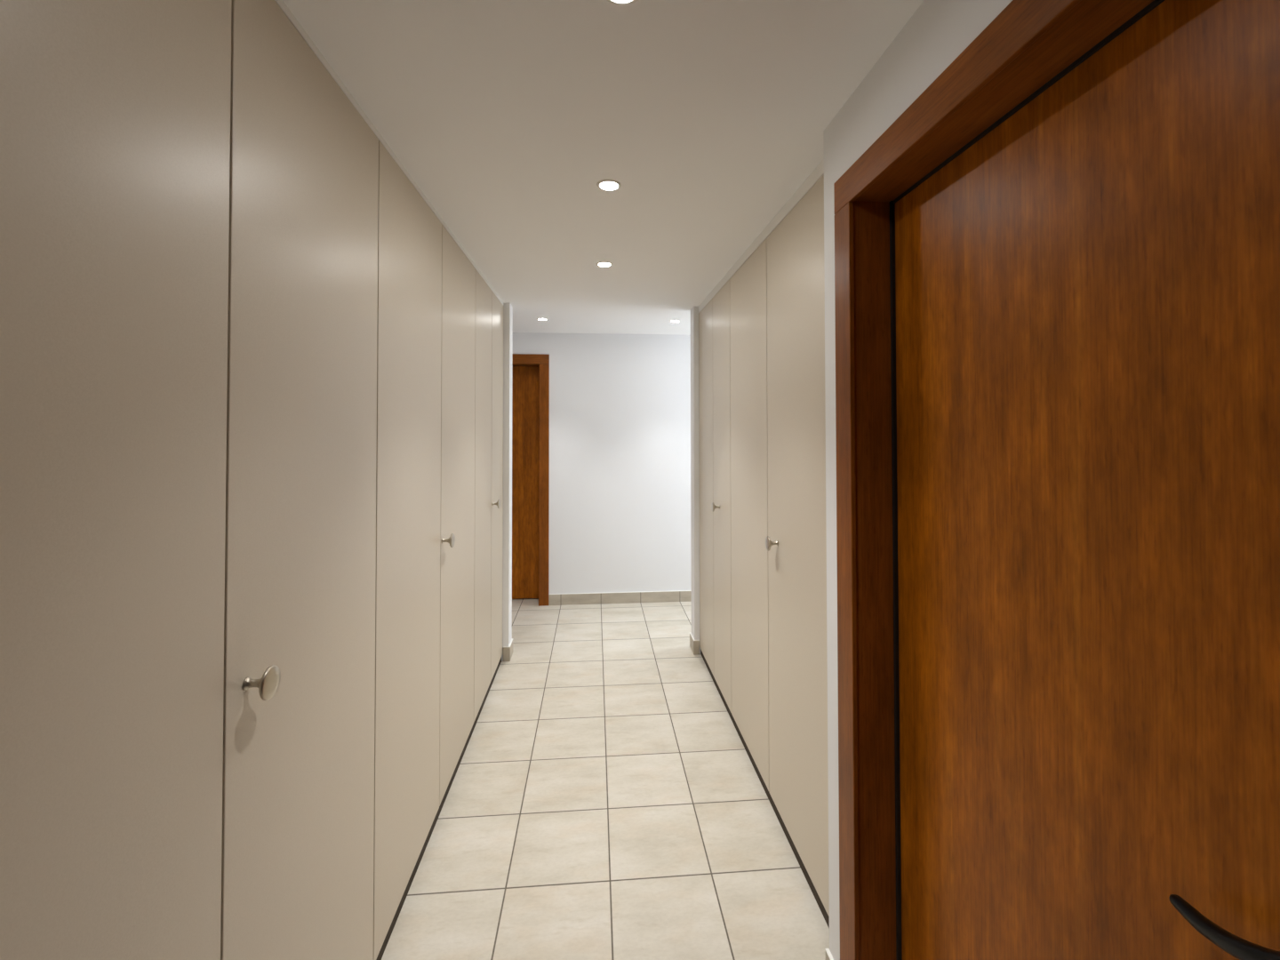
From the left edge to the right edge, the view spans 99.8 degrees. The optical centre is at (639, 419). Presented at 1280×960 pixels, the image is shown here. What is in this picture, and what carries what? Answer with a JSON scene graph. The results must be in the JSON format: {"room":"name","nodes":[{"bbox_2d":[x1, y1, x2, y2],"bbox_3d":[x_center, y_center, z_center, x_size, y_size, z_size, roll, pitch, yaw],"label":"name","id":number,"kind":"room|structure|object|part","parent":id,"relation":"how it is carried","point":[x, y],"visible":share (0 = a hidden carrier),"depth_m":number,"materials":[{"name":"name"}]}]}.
{"room":"hallway","nodes":[
{"label":"hallway","id":0,"kind":"room"},
{"bbox_2d":[501,303,700,661],"bbox_3d":[-0.244,0.391,3.536,5.300,2.272,0.120,0,-1,-5],"label":"wall","id":1,"kind":"structure","parent":0,"point":[508,308],"depth_m":3.51,"materials":[{"name":"white paint"}]},
{"bbox_2d":[503,638,512,661],"bbox_3d":[-1.855,1.481,3.383,2.064,0.092,0.138,0,-1,-5],"label":"baseboard","id":2,"kind":"structure","parent":1,"relation":"attached to","point":[508,651],"depth_m":3.40,"materials":[{"name":"grey tile"}]},
{"bbox_2d":[689,632,699,654],"bbox_3d":[1.370,1.482,3.651,2.064,0.092,0.138,0,-1,-5],"label":"baseboard","id":3,"kind":"structure","parent":1,"relation":"attached to","point":[694,644],"depth_m":3.50,"materials":[{"name":"grey tile"}]},
{"bbox_2d":[512,332,691,593],"bbox_3d":[-0.338,0.411,4.664,5.300,2.272,0.250,0,-1,-5],"label":"wall","id":4,"kind":"structure","parent":0,"point":[620,404],"depth_m":4.55,"materials":[{"name":"white paint"}]},
{"bbox_2d":[512,353,549,606],"bbox_3d":[-1.246,0.501,4.579,0.954,2.090,0.262,0,-1,-5],"label":"door","id":5,"kind":"structure","parent":4,"relation":"in","point":[531,372],"depth_m":4.64,"materials":[{"name":"brown wood"}]},
{"bbox_3d":[-1.236,-0.505,4.472,0.954,0.081,0.014,0,-1,-5],"label":"head casing","id":6,"kind":"part","parent":5,"relation":"part of","materials":[{"name":"brown wood"}]},
{"bbox_3d":[-0.800,0.540,4.490,0.081,2.009,0.014,0,-1,-5],"label":"casing","id":7,"kind":"part","parent":5,"relation":"part of","materials":[{"name":"brown wood"}]},
{"bbox_2d":[548,590,691,605],"bbox_3d":[-0.325,1.498,4.516,5.300,0.092,0.009,0,-1,-5],"label":"baseboard","id":8,"kind":"structure","parent":4,"relation":"attached to","point":[679,596],"depth_m":4.53,"materials":[{"name":"grey tile"}]},
{"bbox_2d":[282,0,923,335],"bbox_3d":[0.036,-0.877,0.169,5.600,0.150,9.600,0,-1,-5],"label":"ceiling","id":9,"kind":"structure","parent":0,"point":[508,116],"depth_m":1.40,"materials":[{"name":"white paint"}]},
{"bbox_2d":[536,318,548,320],"bbox_3d":[-0.716,-0.735,3.953,0.082,0.004,0.082,0,-1,-5],"label":"recessed light","id":10,"kind":"object","parent":9,"relation":"in","point":[540,319],"visible":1,"depth_m":3.96,"materials":[{"name":"white"}]},
{"bbox_2d":[596,261,612,266],"bbox_3d":[-0.173,-0.758,2.633,0.082,0.004,0.082,0,-1,-5],"label":"recessed light","id":11,"kind":"object","parent":9,"relation":"in","point":[601,263],"visible":1,"depth_m":2.63,"materials":[{"name":"white"}]},
{"bbox_2d":[596,179,621,191],"bbox_3d":[-0.102,-0.772,1.779,0.082,0.004,0.082,0,-1,-5],"label":"recessed light","id":12,"kind":"object","parent":9,"relation":"in","point":[607,185],"visible":1,"depth_m":1.78,"materials":[{"name":"white"}]},
{"bbox_2d":[606,0,638,6],"bbox_3d":[-0.033,-0.786,0.983,0.082,0.004,0.082,0,-1,-5],"label":"recessed light","id":13,"kind":"object","parent":9,"relation":"in","point":[621,3],"visible":1,"depth_m":1.01,"materials":[{"name":"white"}]},
{"bbox_2d":[669,320,680,322],"bbox_3d":[0.263,-0.735,4.032,0.082,0.004,0.082,0,-1,-5],"label":"recessed light","id":14,"kind":"object","parent":9,"relation":"in","point":[671,321],"visible":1,"depth_m":4.03,"materials":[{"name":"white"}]},
{"bbox_2d":[381,598,829,959],"bbox_3d":[0.039,1.530,0.128,5.600,0.120,9.600,0,-1,-5],"label":"floor","id":15,"kind":"structure","parent":0,"point":[605,800],"depth_m":2.01,"materials":[{"name":"beige tile"}]},
{"bbox_2d":[0,0,378,959],"bbox_3d":[-0.940,0.356,0.825,0.653,2.252,1.191,0,-1,-5],"label":"wardrobe","id":16,"kind":"object","parent":15,"relation":"on","point":[189,195],"visible":1,"depth_m":0.77,"materials":[{"name":"beige laminate"}]},
{"bbox_3d":[-0.642,0.329,0.554,0.019,2.207,0.596,0,-1,-5],"label":"door","id":17,"kind":"part","parent":16,"relation":"part of","materials":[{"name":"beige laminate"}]},
{"bbox_3d":[-0.640,0.444,0.907,0.042,0.054,0.054,0,-1,-5],"label":"knob","id":18,"kind":"part","parent":16,"relation":"part of","materials":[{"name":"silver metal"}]},
{"bbox_3d":[-0.691,0.339,1.148,0.019,2.207,0.585,0,-1,-5],"label":"door","id":19,"kind":"part","parent":16,"relation":"part of","materials":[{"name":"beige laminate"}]},
{"bbox_2d":[274,0,503,304],"bbox_3d":[-0.768,-0.763,1.851,0.056,0.018,3.189,0,-1,-5],"label":"trim","id":20,"kind":"structure","parent":16,"relation":"on","point":[280,3],"depth_m":1.35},
{"bbox_2d":[373,140,475,959],"bbox_3d":[-1.038,0.377,2.009,0.653,2.252,1.184,0,-1,-5],"label":"wardrobe","id":21,"kind":"object","parent":15,"relation":"on","point":[425,587],"visible":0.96,"depth_m":1.78,"materials":[{"name":"beige laminate"}]},
{"bbox_3d":[-0.741,0.349,1.744,0.019,2.207,0.600,0,-1,-5],"label":"door","id":22,"kind":"part","parent":21,"relation":"part of","materials":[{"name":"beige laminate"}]},
{"bbox_3d":[-0.737,0.463,2.064,0.042,0.054,0.054,0,-1,-5],"label":"knob","id":23,"kind":"part","parent":21,"relation":"part of","materials":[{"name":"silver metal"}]},
{"bbox_3d":[-0.790,0.359,2.334,0.019,2.207,0.575,0,-1,-5],"label":"door","id":24,"kind":"part","parent":21,"relation":"part of","materials":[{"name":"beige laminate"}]},
{"bbox_2d":[472,269,503,730],"bbox_3d":[-1.121,0.393,2.999,0.653,2.252,0.800,0,-1,-5],"label":"wardrobe","id":25,"kind":"object","parent":15,"relation":"on","point":[489,309],"visible":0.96,"depth_m":2.93,"materials":[{"name":"beige laminate"}]},
{"bbox_3d":[-0.831,0.368,2.834,0.019,2.207,0.418,0,-1,-5],"label":"door","id":26,"kind":"part","parent":25,"relation":"part of","materials":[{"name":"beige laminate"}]},
{"bbox_3d":[-0.820,0.480,3.069,0.042,0.054,0.054,0,-1,-5],"label":"knob","id":27,"kind":"part","parent":25,"relation":"part of","materials":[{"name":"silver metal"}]},
{"bbox_3d":[-0.864,0.374,3.233,0.019,2.207,0.373,0,-1,-5],"label":"door","id":28,"kind":"part","parent":25,"relation":"part of","materials":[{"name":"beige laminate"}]},
{"bbox_2d":[698,279,732,720],"bbox_3d":[0.703,0.407,3.139,0.649,2.226,0.822,0,-1,-5],"label":"wardrobe","id":29,"kind":"object","parent":15,"relation":"on","point":[714,319],"visible":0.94,"depth_m":3.01,"materials":[{"name":"beige laminate"}]},
{"bbox_3d":[0.414,0.388,3.316,0.019,2.180,0.418,0,-1,-5],"label":"door","id":30,"kind":"part","parent":29,"relation":"part of","materials":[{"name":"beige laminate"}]},
{"bbox_3d":[0.415,0.477,2.942,0.042,0.054,0.054,0,-1,-5],"label":"knob","id":31,"kind":"part","parent":29,"relation":"part of","materials":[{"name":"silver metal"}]},
{"bbox_3d":[0.448,0.381,2.906,0.019,2.180,0.395,0,-1,-5],"label":"door","id":32,"kind":"part","parent":29,"relation":"part of","materials":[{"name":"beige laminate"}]},
{"bbox_2d":[729,174,829,927],"bbox_3d":[0.786,0.390,2.144,0.649,2.226,1.174,0,-1,-5],"label":"wardrobe","id":33,"kind":"object","parent":15,"relation":"on","point":[779,530],"visible":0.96,"depth_m":1.95,"materials":[{"name":"beige laminate"}]},
{"bbox_3d":[0.489,0.372,2.417,0.019,2.180,0.577,0,-1,-5],"label":"door","id":34,"kind":"part","parent":33,"relation":"part of","materials":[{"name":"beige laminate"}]},
{"bbox_2d":[698,159,823,312],"bbox_3d":[0.502,-0.741,2.508,0.060,0.044,2.088,0,-1,-5],"label":"trim","id":35,"kind":"structure","parent":33,"relation":"on","point":[818,172],"depth_m":2.06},
{"bbox_3d":[0.493,0.461,2.004,0.042,0.054,0.054,0,-1,-5],"label":"knob","id":36,"kind":"part","parent":33,"relation":"part of","materials":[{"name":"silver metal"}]},
{"bbox_3d":[0.538,0.362,1.831,0.019,2.180,0.588,0,-1,-5],"label":"door","id":37,"kind":"part","parent":33,"relation":"part of","materials":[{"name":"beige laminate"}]},
{"bbox_2d":[823,0,1012,959],"bbox_3d":[0.658,0.340,0.541,0.170,2.272,1.820,0,-1,-5],"label":"wall","id":38,"kind":"structure","parent":0,"point":[938,32],"depth_m":1.29,"materials":[{"name":"white paint"}]},
{"bbox_2d":[824,948,833,959],"bbox_3d":[0.498,1.444,1.383,0.009,0.092,0.086,0,-1,-5],"label":"baseboard","id":39,"kind":"structure","parent":38,"relation":"attached to","point":[828,956],"depth_m":1.41,"materials":[{"name":"grey tile"}]},
{"bbox_2d":[833,0,1279,959],"bbox_3d":[0.624,0.436,0.873,0.180,2.090,0.974,0,-1,-5],"label":"door","id":40,"kind":"structure","parent":38,"relation":"in","point":[1057,268],"depth_m":0.82,"materials":[{"name":"brown wood"}]},
{"bbox_3d":[0.503,0.484,1.311,0.012,2.009,0.081,0,-1,-5],"label":"casing","id":41,"kind":"part","parent":40,"relation":"part of","materials":[{"name":"brown wood"}]},
{"bbox_3d":[0.539,-0.568,0.883,0.012,0.081,0.974,0,-1,-5],"label":"head casing","id":42,"kind":"part","parent":40,"relation":"part of","materials":[{"name":"brown wood"}]},
{"bbox_3d":[0.634,0.531,0.560,0.060,0.090,0.169,0,-1,-5],"label":"lever","id":43,"kind":"part","parent":40,"relation":"part of","materials":[{"name":"black metal"}]}
]}

